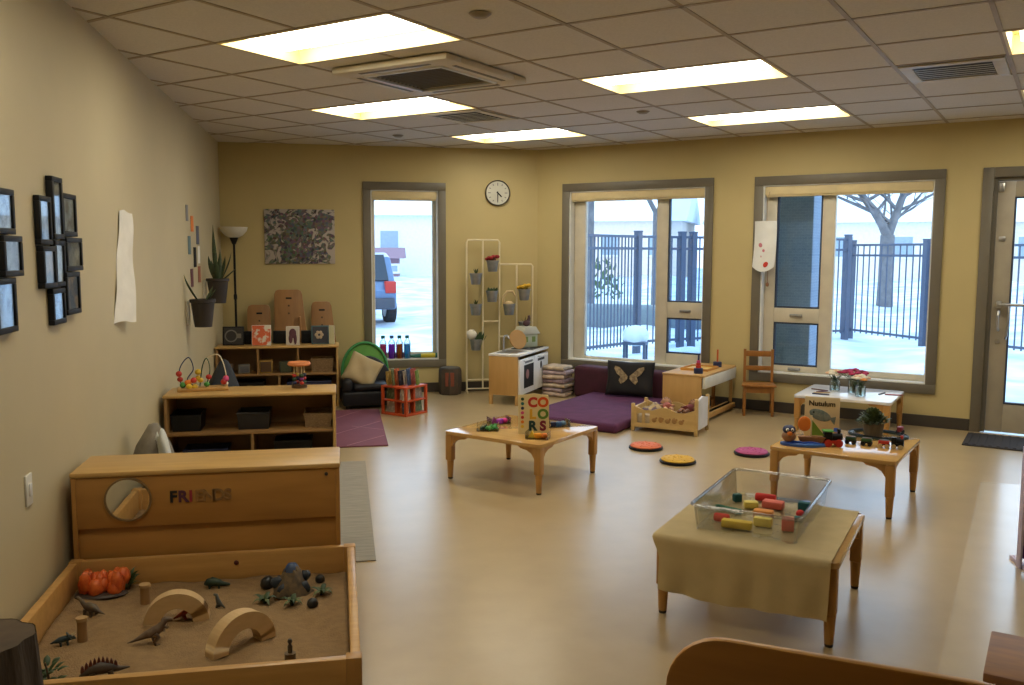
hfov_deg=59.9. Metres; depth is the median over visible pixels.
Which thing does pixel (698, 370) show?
stacking toy
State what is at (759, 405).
baseboard
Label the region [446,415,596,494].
table
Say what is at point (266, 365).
box
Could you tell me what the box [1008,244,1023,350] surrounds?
metal fence
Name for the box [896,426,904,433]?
wagon
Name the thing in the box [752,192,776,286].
artwork
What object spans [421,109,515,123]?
ceiling vent
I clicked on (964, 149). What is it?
wall
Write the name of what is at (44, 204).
photograph
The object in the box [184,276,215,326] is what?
wall planter
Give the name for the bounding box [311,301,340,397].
wooden board
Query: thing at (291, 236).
painting
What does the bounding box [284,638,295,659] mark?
wooden figure
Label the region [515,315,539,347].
house
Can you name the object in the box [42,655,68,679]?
leafy plant
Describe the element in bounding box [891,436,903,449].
locomotive
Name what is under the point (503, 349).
tap
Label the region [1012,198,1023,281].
house
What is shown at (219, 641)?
wooden arch
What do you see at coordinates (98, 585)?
coral
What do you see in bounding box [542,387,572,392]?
folded blanket
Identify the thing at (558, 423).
block
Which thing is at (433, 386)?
baseboard
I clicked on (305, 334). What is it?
case
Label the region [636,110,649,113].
sprinkler
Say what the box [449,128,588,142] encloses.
ceiling light
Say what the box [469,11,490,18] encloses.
sprinkler
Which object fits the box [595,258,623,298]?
evergreen shrub
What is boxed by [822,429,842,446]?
locomotive
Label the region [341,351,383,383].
cushion
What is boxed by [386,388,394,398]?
picture book
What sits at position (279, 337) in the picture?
case
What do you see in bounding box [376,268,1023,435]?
ground
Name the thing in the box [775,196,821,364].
screen
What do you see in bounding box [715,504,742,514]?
foam block
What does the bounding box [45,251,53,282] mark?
photograph
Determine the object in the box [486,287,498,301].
pot
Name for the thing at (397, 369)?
picture book
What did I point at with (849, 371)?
flower vase
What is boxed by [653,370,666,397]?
bolster
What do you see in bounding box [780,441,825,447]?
board
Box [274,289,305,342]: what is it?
wooden board
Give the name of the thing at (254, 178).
wall
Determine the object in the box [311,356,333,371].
storage basket
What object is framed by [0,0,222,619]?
wall
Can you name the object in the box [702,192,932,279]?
sky
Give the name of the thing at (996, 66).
ceiling vent
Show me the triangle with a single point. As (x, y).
(531, 435)
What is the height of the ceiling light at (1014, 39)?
0.116 m
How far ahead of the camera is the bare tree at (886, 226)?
23.76 m
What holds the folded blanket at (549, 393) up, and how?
on the floor
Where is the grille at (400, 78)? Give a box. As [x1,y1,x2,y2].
[364,66,496,91]
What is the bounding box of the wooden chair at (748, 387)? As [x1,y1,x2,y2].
[742,349,776,416]
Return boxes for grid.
[72,0,1023,149]
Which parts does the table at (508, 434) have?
leg, leg, leg, leg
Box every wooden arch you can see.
[143,589,209,625]
[205,608,275,660]
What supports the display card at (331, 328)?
on the shelf unit at (246, 353)
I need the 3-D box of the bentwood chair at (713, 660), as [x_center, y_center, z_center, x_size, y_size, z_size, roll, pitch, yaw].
[0.759,0.991,2.040,0.740,0.722,0.412,3,6,23]
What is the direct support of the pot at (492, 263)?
hanging from the trellis
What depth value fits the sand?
3.46 m
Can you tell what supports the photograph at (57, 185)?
on the photo collage at (55, 213)
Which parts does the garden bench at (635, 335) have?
leg, seat, leg, leg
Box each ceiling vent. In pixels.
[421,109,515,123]
[898,57,1010,83]
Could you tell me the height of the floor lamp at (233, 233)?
1.800 m
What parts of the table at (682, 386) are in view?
panel, white panel, rail, panel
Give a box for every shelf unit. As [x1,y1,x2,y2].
[162,384,335,452]
[214,342,338,405]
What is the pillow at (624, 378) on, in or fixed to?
on the floor cushion at (609, 413)
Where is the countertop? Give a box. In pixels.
[488,346,548,356]
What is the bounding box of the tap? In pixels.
[502,335,509,350]
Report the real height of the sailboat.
0.172 m
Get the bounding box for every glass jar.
[829,380,839,391]
[848,379,858,393]
[855,385,865,396]
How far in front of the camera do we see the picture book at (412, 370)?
8.60 m
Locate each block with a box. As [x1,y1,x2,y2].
[496,418,502,423]
[534,433,541,438]
[556,421,561,426]
[713,512,729,521]
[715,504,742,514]
[721,518,752,530]
[732,493,741,501]
[744,500,757,508]
[753,508,773,516]
[753,515,772,527]
[755,493,776,500]
[762,498,784,509]
[781,516,794,531]
[796,510,803,515]
[798,501,809,510]
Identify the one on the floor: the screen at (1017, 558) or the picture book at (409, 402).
the screen at (1017, 558)
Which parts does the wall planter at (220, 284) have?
pot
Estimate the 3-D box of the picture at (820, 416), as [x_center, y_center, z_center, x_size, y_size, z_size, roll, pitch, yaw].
[2.027,0.485,5.804,0.165,0.100,0.006,3,6,23]
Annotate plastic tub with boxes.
[690,468,831,543]
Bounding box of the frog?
[485,424,492,430]
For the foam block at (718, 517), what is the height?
0.039 m
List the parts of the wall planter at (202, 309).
pot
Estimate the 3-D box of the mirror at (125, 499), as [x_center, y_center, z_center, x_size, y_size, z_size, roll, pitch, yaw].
[-1.706,0.698,3.949,0.198,0.198,0.010,-1,6,-11]
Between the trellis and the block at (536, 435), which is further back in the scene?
the trellis
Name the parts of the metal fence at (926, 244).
post, rail, rail, rail, post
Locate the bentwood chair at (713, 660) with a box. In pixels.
[666,637,992,684]
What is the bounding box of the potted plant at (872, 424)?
[855,407,891,436]
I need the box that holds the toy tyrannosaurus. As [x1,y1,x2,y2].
[127,616,172,645]
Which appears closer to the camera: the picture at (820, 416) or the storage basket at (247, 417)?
the picture at (820, 416)
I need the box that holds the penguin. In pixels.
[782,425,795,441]
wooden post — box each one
[75,615,87,642]
[139,582,149,604]
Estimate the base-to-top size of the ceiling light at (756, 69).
0.116 m
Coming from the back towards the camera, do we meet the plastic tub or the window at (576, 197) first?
the window at (576, 197)
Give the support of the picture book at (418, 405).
on the bookshelf at (411, 387)
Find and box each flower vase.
[825,369,844,391]
[837,368,868,393]
[851,374,870,396]
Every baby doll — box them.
[660,397,674,410]
[677,399,694,412]
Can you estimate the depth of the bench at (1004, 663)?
2.53 m
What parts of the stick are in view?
handle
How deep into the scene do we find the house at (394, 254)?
42.54 m
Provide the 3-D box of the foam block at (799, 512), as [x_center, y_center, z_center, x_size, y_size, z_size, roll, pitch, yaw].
[1.304,0.774,4.021,0.039,0.034,0.039,-1,6,-11]
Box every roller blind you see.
[372,191,436,200]
[572,188,704,201]
[765,181,933,196]
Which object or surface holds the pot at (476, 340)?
hanging from the trellis
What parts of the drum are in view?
lid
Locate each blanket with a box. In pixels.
[542,374,571,379]
[542,382,573,387]
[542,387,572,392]
[542,391,572,397]
[543,363,572,370]
[543,369,573,375]
[543,377,573,383]
[642,402,662,410]
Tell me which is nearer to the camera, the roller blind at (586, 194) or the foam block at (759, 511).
the foam block at (759, 511)
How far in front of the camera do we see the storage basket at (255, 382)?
8.93 m
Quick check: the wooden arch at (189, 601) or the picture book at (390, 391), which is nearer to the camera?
the wooden arch at (189, 601)
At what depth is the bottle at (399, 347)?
9.83 m
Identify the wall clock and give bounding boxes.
[485,180,509,205]
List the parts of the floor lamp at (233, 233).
lamp shade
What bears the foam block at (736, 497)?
in the plastic tub
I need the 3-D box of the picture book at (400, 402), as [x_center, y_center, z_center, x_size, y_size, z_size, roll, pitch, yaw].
[-1.022,0.625,8.469,0.105,0.106,0.023,4,7,34]
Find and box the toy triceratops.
[50,632,75,646]
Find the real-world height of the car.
1.580 m
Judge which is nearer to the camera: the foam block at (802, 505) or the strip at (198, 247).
the foam block at (802, 505)
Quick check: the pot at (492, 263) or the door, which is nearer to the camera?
the door
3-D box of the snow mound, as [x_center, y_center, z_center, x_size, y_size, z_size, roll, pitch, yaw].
[2.769,0.271,13.774,1.093,0.424,0.611,-1,6,-11]
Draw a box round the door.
[969,166,1023,433]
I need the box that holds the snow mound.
[669,346,700,352]
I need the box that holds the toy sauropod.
[75,596,104,617]
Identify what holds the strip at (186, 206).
attached to the wall at (74, 109)
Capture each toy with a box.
[287,361,310,388]
[694,355,702,373]
[713,349,721,366]
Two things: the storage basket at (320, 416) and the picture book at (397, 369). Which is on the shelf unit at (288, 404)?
the storage basket at (320, 416)
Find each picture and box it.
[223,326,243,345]
[809,409,835,424]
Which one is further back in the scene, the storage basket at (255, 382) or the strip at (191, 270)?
the storage basket at (255, 382)
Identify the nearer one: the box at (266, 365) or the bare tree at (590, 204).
the box at (266, 365)
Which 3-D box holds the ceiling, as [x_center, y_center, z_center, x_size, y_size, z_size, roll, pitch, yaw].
[2.965,-1.522,3.891,9.802,0.001,12.891,-1,6,-11]
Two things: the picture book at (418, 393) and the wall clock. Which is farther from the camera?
the wall clock
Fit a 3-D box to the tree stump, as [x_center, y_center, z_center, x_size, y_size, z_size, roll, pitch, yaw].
[-1.447,1.053,2.450,0.341,0.500,0.335,-1,6,-11]
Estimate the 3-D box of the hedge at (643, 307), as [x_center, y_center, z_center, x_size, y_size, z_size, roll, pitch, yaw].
[3.617,-0.473,19.095,5.200,0.620,0.600,2,6,19]
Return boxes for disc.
[629,441,662,451]
[659,454,695,465]
[734,446,769,457]
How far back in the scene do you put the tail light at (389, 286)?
19.25 m
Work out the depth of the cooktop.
9.54 m
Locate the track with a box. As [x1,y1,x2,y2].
[848,428,908,440]
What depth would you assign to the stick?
9.90 m
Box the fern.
[125,566,139,589]
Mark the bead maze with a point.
(187, 386)
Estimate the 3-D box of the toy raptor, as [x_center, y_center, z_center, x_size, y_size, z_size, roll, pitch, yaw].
[-1.329,1.093,3.588,0.077,0.050,0.030,-5,8,-41]
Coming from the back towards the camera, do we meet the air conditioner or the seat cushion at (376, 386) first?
the seat cushion at (376, 386)
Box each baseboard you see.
[421,381,488,391]
[537,386,968,430]
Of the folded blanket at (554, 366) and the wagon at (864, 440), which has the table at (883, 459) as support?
the wagon at (864, 440)
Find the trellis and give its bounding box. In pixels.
[465,239,533,392]
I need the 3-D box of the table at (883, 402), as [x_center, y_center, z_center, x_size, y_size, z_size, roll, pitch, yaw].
[2.976,0.608,7.851,0.790,0.330,0.740,4,7,32]
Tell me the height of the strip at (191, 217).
0.130 m
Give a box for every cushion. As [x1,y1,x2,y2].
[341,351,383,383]
[353,380,386,390]
[549,392,661,432]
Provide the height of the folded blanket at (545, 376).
0.050 m
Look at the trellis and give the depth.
9.85 m
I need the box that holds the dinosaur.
[213,593,224,607]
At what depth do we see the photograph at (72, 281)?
4.03 m
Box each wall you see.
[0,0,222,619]
[218,142,537,382]
[537,118,1023,423]
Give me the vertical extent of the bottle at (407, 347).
0.255 m
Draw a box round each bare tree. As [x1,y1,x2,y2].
[588,202,593,303]
[647,200,656,304]
[838,193,932,306]
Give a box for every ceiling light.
[217,13,462,64]
[310,96,476,119]
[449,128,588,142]
[578,59,790,93]
[685,105,852,126]
[1002,29,1023,54]
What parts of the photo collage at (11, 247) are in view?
frame, frame, frame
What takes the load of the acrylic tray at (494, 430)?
on the table at (508, 434)
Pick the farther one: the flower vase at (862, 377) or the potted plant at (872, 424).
the flower vase at (862, 377)
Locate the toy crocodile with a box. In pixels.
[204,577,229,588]
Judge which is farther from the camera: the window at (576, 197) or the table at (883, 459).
the window at (576, 197)
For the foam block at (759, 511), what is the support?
in the plastic tub
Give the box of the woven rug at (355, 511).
[340,461,375,561]
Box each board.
[247,305,271,342]
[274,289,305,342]
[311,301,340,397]
[509,330,525,348]
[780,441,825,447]
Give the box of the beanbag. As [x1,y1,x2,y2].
[209,359,238,386]
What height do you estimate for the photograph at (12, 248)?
0.106 m
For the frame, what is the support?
on the floor
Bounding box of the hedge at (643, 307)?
[587,303,700,329]
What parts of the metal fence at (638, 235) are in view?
rail, rail, rail, post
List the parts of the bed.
leg, footboard, mattress, panel, panel, leg, headboard, leg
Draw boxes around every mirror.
[104,478,151,521]
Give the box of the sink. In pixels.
[496,350,525,353]
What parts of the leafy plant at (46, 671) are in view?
stem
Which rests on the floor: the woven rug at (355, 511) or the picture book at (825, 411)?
the woven rug at (355, 511)
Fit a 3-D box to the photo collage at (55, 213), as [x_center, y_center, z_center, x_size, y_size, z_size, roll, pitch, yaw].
[-1.973,-0.401,3.889,0.029,0.630,0.580,-1,6,-11]
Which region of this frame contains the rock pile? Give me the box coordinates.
[270,562,314,598]
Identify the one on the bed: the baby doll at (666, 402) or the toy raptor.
the baby doll at (666, 402)
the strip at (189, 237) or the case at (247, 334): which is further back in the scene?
the case at (247, 334)
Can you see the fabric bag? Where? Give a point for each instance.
(154, 440)
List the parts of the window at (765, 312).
sash frame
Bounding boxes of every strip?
[185,205,187,220]
[188,236,190,253]
[190,216,193,231]
[190,269,193,286]
[193,247,196,266]
[196,226,199,244]
[197,246,199,262]
[198,266,200,281]
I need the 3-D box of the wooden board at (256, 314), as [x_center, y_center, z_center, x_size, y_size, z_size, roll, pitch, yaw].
[-2.653,0.100,9.373,0.255,0.997,0.160,-1,6,-11]
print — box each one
[614,366,626,383]
[629,367,643,384]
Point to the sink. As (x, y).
(501, 351)
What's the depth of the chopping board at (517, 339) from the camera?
9.44 m
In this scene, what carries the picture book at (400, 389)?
on the bookshelf at (411, 387)
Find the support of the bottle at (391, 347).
on the window at (435, 193)
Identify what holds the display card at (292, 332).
on the shelf unit at (246, 353)
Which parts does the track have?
rail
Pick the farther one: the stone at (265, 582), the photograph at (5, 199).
the stone at (265, 582)
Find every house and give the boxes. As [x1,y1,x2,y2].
[374,200,431,275]
[375,248,405,276]
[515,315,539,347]
[594,198,700,276]
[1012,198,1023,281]
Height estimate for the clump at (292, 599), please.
0.038 m
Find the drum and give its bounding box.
[438,366,461,394]
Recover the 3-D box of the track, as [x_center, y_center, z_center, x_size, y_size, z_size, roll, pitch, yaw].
[2.429,0.609,5.899,0.380,0.017,0.310,5,7,37]
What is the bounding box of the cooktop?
[511,346,542,349]
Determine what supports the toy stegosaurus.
on the sand
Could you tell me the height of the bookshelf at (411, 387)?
0.280 m
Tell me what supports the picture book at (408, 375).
on the bookshelf at (411, 387)
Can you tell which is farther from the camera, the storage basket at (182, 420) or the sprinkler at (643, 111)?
the sprinkler at (643, 111)
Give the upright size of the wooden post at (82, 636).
0.097 m
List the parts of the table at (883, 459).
leg, leg, leg, leg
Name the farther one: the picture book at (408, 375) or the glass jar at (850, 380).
the picture book at (408, 375)
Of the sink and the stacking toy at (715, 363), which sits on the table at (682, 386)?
the stacking toy at (715, 363)
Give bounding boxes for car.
[375,252,396,321]
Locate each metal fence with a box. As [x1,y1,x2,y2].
[587,230,642,353]
[642,231,852,347]
[848,239,930,345]
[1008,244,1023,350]
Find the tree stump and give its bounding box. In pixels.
[0,618,43,684]
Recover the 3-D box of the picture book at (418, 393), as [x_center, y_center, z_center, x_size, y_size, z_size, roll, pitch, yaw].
[-0.913,0.483,8.599,0.023,0.106,0.105,4,7,34]
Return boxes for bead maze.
[176,354,228,391]
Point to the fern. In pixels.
(133, 575)
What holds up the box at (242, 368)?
on the shelf unit at (246, 353)
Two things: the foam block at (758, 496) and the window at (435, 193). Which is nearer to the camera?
the foam block at (758, 496)
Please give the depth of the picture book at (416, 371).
8.53 m
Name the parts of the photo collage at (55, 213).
frame, frame, frame, frame, frame, frame, frame, frame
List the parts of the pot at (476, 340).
flower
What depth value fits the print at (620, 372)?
9.07 m
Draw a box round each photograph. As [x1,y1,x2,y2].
[0,194,10,227]
[0,284,13,328]
[6,242,19,270]
[41,201,48,238]
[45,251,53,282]
[54,182,60,233]
[55,293,62,319]
[56,245,63,281]
[64,198,73,231]
[68,242,79,265]
[68,277,77,309]
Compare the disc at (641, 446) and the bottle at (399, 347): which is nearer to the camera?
the disc at (641, 446)
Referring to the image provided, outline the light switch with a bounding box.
[24,472,32,507]
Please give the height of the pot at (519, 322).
0.209 m
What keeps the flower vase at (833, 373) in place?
on the table at (883, 402)
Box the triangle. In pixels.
[528,430,533,437]
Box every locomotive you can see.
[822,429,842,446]
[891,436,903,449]
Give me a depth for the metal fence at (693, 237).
14.80 m
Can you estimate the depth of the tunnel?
9.27 m
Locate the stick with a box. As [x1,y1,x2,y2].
[410,353,436,357]
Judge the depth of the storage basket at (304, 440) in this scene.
6.28 m
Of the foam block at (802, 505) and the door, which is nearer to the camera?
the foam block at (802, 505)
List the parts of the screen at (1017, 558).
edge frame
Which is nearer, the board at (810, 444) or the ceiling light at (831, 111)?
the board at (810, 444)
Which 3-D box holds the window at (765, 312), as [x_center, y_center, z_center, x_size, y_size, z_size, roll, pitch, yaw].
[3.111,-0.577,8.359,1.682,1.990,0.177,4,7,32]
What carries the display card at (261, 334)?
on the shelf unit at (246, 353)
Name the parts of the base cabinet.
panel, panel, kick panel, panel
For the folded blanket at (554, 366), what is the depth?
9.61 m
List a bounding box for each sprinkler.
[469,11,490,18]
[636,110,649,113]
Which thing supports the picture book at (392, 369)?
on the bookshelf at (411, 387)
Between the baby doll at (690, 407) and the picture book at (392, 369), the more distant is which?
the picture book at (392, 369)
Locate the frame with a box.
[20,543,361,684]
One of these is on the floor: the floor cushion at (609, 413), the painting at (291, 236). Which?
the floor cushion at (609, 413)
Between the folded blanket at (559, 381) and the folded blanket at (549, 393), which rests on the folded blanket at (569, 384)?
the folded blanket at (559, 381)
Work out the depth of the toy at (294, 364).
6.35 m
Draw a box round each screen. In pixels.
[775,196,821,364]
[1009,446,1023,569]
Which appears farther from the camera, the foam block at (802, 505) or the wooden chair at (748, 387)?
the wooden chair at (748, 387)
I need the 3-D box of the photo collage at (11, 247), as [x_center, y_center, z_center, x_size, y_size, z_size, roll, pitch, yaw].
[-1.847,-0.298,3.251,0.029,0.525,0.275,-1,6,-11]
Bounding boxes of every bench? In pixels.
[622,325,648,358]
[983,631,1023,684]
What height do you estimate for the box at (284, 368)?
0.110 m
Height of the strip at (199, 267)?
0.140 m
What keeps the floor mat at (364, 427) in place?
on the floor
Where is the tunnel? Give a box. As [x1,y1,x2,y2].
[341,341,388,375]
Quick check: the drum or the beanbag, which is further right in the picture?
the drum
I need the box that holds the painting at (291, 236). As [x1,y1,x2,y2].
[264,209,334,263]
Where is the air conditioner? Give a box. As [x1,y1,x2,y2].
[332,52,525,95]
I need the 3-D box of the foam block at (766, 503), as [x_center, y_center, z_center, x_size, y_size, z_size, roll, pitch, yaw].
[1.224,0.758,4.168,0.095,0.034,0.056,4,7,31]
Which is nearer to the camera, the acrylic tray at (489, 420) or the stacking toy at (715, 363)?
the acrylic tray at (489, 420)
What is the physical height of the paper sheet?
0.636 m
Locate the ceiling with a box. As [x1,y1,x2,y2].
[64,0,1023,149]
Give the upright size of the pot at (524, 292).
0.185 m
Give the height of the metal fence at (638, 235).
2.105 m
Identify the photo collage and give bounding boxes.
[0,187,23,334]
[33,175,83,325]
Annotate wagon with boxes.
[845,435,856,444]
[861,437,872,446]
[878,439,889,448]
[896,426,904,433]
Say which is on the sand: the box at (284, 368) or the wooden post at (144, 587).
the wooden post at (144, 587)
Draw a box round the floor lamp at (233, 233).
[219,227,247,325]
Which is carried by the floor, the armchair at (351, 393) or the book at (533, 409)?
the armchair at (351, 393)
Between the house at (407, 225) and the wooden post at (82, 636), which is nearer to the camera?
the wooden post at (82, 636)
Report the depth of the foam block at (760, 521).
3.88 m
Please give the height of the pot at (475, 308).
0.178 m
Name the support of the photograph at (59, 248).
on the photo collage at (55, 213)
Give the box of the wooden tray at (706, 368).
[680,364,718,371]
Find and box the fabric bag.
[133,423,174,454]
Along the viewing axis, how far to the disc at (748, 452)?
6.82 m
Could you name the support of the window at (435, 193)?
in the wall at (254, 178)
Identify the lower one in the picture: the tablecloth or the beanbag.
the tablecloth
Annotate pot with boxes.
[467,330,486,350]
[469,269,481,284]
[469,300,481,315]
[485,255,499,271]
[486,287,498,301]
[502,290,515,314]
[517,284,530,299]
[518,317,530,325]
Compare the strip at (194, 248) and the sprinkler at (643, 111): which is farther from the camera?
the strip at (194, 248)
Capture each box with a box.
[238,364,249,373]
[259,359,272,372]
[279,360,292,372]
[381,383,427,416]
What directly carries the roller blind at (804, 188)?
attached to the wall at (964, 149)
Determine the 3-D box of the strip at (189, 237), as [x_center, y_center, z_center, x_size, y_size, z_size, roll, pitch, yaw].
[-2.659,-0.803,7.344,0.012,0.150,0.120,-1,6,-11]
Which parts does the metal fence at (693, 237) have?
post, post, rail, rail, rail, post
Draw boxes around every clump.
[252,591,277,604]
[281,593,303,605]
[310,583,332,596]
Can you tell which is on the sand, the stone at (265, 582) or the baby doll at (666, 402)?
the stone at (265, 582)
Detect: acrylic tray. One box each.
[477,423,498,431]
[487,415,510,424]
[525,429,550,439]
[549,418,569,428]
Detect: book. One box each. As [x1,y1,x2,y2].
[385,370,391,384]
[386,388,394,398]
[386,401,394,411]
[391,368,395,385]
[394,368,398,384]
[398,370,404,385]
[400,389,408,400]
[400,402,409,413]
[401,389,409,400]
[402,370,406,384]
[402,402,410,413]
[406,368,410,384]
[410,368,415,383]
[415,370,419,384]
[415,387,421,397]
[415,400,421,411]
[518,393,548,433]
[804,396,839,435]
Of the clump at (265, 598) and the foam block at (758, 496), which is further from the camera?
the foam block at (758, 496)
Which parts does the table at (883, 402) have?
leg, leg, leg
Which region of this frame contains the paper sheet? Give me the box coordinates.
[114,210,135,323]
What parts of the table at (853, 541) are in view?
leg, leg, leg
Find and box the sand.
[38,571,348,677]
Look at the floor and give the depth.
4.59 m
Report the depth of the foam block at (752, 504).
4.16 m
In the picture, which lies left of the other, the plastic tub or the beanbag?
the beanbag
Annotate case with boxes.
[244,331,251,343]
[273,331,285,343]
[301,330,310,342]
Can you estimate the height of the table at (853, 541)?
0.350 m
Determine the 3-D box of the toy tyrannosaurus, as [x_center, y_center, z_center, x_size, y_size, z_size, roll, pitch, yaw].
[-1.363,1.094,3.353,0.165,0.102,0.055,-3,7,-31]
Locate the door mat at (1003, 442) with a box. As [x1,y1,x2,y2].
[962,432,1023,451]
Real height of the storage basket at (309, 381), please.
0.208 m
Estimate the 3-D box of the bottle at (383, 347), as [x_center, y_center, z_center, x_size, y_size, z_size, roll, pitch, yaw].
[-1.423,0.051,9.818,0.078,0.255,0.078,-1,6,-11]
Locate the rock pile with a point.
(292, 580)
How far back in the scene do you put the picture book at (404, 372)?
8.56 m
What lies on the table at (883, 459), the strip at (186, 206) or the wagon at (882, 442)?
the wagon at (882, 442)
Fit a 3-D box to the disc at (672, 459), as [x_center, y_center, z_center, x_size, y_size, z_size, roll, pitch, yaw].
[1.234,0.870,6.619,0.272,0.045,0.272,-2,6,-21]
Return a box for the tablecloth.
[652,496,858,621]
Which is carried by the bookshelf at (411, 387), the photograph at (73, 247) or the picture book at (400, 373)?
the picture book at (400, 373)
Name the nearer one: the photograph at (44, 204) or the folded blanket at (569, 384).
the photograph at (44, 204)
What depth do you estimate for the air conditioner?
5.51 m
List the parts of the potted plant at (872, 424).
pot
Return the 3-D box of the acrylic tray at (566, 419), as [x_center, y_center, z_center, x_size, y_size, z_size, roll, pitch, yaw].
[0.323,0.567,6.250,0.150,0.050,0.100,-2,6,-17]
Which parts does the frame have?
rail, corner post, rail, rail, corner post, rail, corner post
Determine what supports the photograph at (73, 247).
on the photo collage at (55, 213)
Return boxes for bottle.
[379,335,386,357]
[388,335,394,358]
[396,335,402,358]
[404,335,410,357]
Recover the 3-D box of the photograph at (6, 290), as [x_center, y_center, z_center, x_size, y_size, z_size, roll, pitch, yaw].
[-1.844,-0.133,3.230,0.008,0.156,0.156,-1,6,-11]
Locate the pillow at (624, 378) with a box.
[605,360,654,397]
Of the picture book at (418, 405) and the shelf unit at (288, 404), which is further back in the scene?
the picture book at (418, 405)
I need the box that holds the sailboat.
[798,415,824,442]
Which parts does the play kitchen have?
leg, panel, leg, door, panel, door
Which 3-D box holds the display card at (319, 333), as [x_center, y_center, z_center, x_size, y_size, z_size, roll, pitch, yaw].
[-1.947,-0.080,9.027,0.175,0.187,0.070,-1,6,-11]
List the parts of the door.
pull handle, lever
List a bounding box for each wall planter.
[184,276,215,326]
[203,229,234,302]
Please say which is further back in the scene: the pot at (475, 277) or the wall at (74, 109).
the pot at (475, 277)
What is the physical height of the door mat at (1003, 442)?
0.017 m
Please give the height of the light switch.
0.124 m
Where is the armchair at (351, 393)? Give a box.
[340,356,388,409]
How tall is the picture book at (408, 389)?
0.106 m
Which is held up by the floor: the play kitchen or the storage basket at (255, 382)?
the play kitchen
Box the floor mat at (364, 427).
[336,409,387,447]
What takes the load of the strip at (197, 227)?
attached to the wall at (74, 109)
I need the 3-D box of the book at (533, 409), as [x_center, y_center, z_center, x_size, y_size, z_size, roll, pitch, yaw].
[0.145,0.476,6.005,0.205,0.279,0.071,0,6,-2]
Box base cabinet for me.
[69,447,340,559]
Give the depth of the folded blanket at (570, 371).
9.59 m
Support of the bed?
on the floor
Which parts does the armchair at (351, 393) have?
armrest, backrest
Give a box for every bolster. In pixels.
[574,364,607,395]
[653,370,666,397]
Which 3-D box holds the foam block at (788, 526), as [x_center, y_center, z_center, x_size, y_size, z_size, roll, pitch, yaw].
[1.189,0.782,3.830,0.052,0.056,0.047,2,6,19]
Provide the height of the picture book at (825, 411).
0.266 m
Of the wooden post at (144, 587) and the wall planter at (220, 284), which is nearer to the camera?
the wooden post at (144, 587)
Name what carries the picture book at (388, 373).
on the bookshelf at (411, 387)
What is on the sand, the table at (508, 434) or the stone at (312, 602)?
the stone at (312, 602)
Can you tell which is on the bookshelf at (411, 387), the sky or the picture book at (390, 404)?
the picture book at (390, 404)
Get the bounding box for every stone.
[260,576,272,589]
[307,598,317,607]
[315,574,324,582]
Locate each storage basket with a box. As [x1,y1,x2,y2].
[170,408,206,431]
[182,442,231,452]
[236,406,271,429]
[237,379,265,385]
[273,434,312,448]
[287,378,331,384]
[303,406,332,427]
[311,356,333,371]
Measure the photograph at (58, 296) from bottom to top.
0.111 m
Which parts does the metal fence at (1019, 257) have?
rail, rail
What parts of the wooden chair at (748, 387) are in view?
leg, post, seat, post, leg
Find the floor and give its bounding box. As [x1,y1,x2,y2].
[336,389,1023,684]
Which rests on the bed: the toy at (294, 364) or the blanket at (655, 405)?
the blanket at (655, 405)
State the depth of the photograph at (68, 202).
4.01 m
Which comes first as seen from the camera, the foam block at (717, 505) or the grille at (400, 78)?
the foam block at (717, 505)
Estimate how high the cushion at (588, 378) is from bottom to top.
0.341 m
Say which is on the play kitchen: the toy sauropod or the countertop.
the countertop
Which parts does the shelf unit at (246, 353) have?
panel, panel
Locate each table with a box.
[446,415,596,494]
[656,513,864,647]
[662,363,735,417]
[769,430,919,519]
[794,384,903,434]
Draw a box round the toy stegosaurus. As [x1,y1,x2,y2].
[79,656,129,676]
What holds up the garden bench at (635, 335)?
on the ground
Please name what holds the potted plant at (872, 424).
on the table at (883, 459)
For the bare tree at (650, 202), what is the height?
7.640 m
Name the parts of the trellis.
tall frame, frame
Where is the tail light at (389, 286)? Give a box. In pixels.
[384,281,395,292]
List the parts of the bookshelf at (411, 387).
post, post, post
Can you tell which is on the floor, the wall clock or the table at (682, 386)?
the table at (682, 386)
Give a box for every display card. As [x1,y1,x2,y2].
[252,325,270,345]
[286,326,299,344]
[311,325,328,343]
[329,326,334,343]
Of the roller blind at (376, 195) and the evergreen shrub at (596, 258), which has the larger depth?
the evergreen shrub at (596, 258)
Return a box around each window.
[362,181,445,367]
[561,178,713,370]
[749,169,946,394]
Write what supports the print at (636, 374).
attached to the pillow at (624, 378)
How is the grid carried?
attached to the ceiling
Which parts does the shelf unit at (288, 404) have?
panel, panel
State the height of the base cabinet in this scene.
0.580 m
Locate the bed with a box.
[631,394,709,436]
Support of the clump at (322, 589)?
on the sand
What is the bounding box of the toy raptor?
[173,610,187,619]
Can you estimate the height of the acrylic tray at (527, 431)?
0.050 m
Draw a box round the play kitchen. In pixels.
[488,335,548,405]
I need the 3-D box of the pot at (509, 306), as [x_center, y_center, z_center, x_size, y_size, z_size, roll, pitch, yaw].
[-0.033,-0.440,9.797,0.142,0.272,0.139,4,7,36]
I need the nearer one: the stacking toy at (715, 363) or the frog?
the frog
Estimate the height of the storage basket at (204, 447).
0.138 m
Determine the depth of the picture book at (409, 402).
8.43 m
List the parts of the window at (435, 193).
sash frame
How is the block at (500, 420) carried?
in the acrylic tray at (489, 420)
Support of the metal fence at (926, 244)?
on the ground
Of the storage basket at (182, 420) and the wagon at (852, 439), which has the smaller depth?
the wagon at (852, 439)
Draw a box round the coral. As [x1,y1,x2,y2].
[74,566,130,599]

